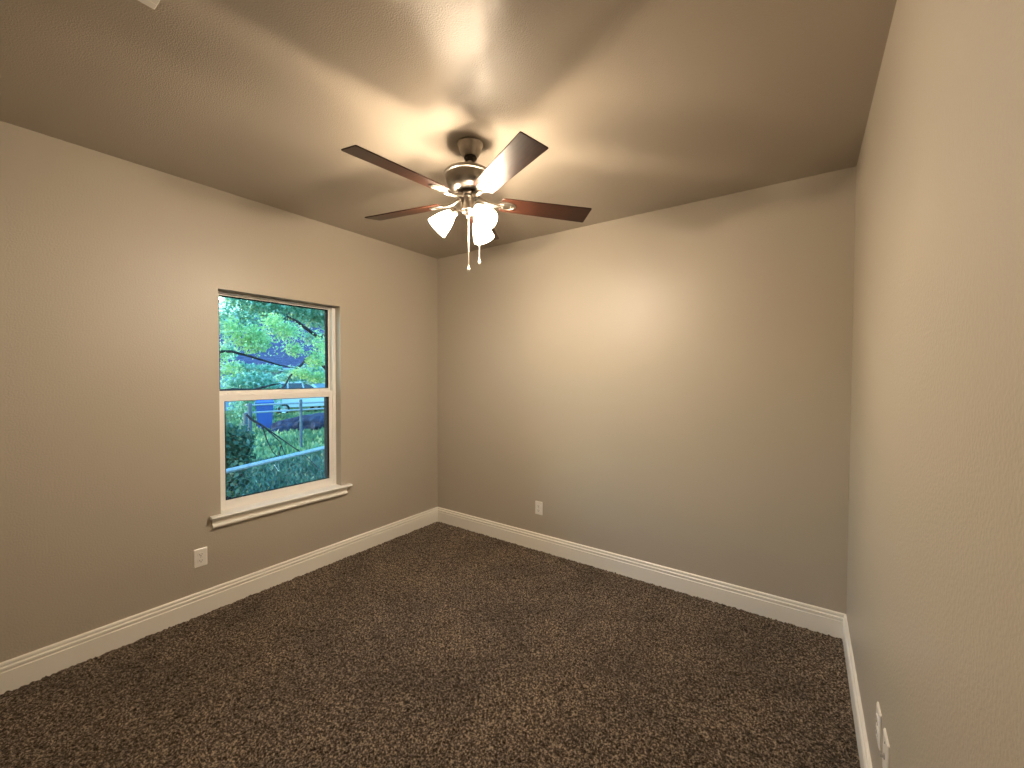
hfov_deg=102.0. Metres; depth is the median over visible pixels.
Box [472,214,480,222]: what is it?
socket
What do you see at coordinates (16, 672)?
baseboard
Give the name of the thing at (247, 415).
fallen branch
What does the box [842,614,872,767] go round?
baseboard
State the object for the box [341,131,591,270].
ceiling fan
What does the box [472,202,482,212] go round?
socket
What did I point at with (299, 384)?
car
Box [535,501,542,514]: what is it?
wall outlet
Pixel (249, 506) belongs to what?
window
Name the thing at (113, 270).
wall
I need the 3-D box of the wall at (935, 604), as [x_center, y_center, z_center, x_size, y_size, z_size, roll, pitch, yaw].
[1.030,0.205,0.945,0.160,2.840,3.780,1,2,35]
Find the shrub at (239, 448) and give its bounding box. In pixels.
[225,416,256,498]
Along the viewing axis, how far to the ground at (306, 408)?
13.48 m
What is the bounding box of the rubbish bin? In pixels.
[255,400,273,429]
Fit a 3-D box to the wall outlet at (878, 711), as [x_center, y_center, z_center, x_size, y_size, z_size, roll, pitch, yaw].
[1.204,1.123,1.363,0.009,0.117,0.073,1,2,35]
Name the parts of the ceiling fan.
blade, blade, bulb, blade arm, blade arm, pull chain, pull chain, bulb, bulb, blade arm, blade, blade arm, blade, blade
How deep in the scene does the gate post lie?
9.81 m
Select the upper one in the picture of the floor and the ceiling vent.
the ceiling vent
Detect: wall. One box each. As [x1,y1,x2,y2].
[0,121,437,662]
[438,166,855,613]
[846,0,1023,767]
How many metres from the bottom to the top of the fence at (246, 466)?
1.310 m
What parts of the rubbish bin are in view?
lid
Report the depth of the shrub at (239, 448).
6.53 m
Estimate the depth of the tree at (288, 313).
38.45 m
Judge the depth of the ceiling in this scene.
1.76 m
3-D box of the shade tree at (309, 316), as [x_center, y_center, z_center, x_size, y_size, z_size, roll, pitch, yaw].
[-6.964,-1.449,13.758,4.178,6.728,7.824,0,1,4]
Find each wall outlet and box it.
[193,547,206,567]
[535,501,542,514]
[876,701,881,750]
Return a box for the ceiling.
[0,0,896,258]
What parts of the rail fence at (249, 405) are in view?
post, rail, rail, post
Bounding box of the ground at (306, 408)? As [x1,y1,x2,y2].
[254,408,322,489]
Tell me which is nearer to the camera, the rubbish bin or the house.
the rubbish bin
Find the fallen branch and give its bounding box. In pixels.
[246,414,323,477]
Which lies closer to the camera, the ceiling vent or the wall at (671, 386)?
the ceiling vent
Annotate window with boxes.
[210,291,352,528]
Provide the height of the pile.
0.623 m
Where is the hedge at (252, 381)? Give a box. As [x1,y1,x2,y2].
[220,370,282,419]
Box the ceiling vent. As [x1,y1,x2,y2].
[138,0,159,9]
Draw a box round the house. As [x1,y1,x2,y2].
[219,314,324,410]
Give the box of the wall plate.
[879,728,889,767]
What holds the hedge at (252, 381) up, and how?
on the ground at (306, 408)
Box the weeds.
[240,448,326,493]
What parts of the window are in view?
sash, sash, sill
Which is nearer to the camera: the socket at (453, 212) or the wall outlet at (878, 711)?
the wall outlet at (878, 711)
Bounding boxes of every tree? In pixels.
[219,297,324,388]
[219,312,324,389]
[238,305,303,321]
[273,364,324,385]
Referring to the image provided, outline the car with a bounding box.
[273,380,323,413]
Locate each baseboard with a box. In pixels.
[0,507,437,694]
[438,507,844,638]
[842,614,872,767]
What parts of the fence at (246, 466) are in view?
rail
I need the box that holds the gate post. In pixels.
[243,413,247,431]
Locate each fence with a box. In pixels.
[226,446,324,498]
[245,399,323,454]
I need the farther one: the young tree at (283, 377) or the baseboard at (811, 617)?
the young tree at (283, 377)
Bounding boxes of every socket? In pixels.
[448,207,457,217]
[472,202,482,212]
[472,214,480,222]
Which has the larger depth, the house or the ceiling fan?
the house
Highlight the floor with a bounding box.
[0,522,859,767]
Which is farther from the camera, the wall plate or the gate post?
the gate post
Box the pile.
[271,413,323,432]
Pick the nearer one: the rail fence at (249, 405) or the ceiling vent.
the ceiling vent
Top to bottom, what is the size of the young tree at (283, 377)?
3.424 m
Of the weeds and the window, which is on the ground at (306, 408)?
the weeds
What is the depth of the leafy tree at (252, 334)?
8.63 m
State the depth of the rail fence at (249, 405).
11.71 m

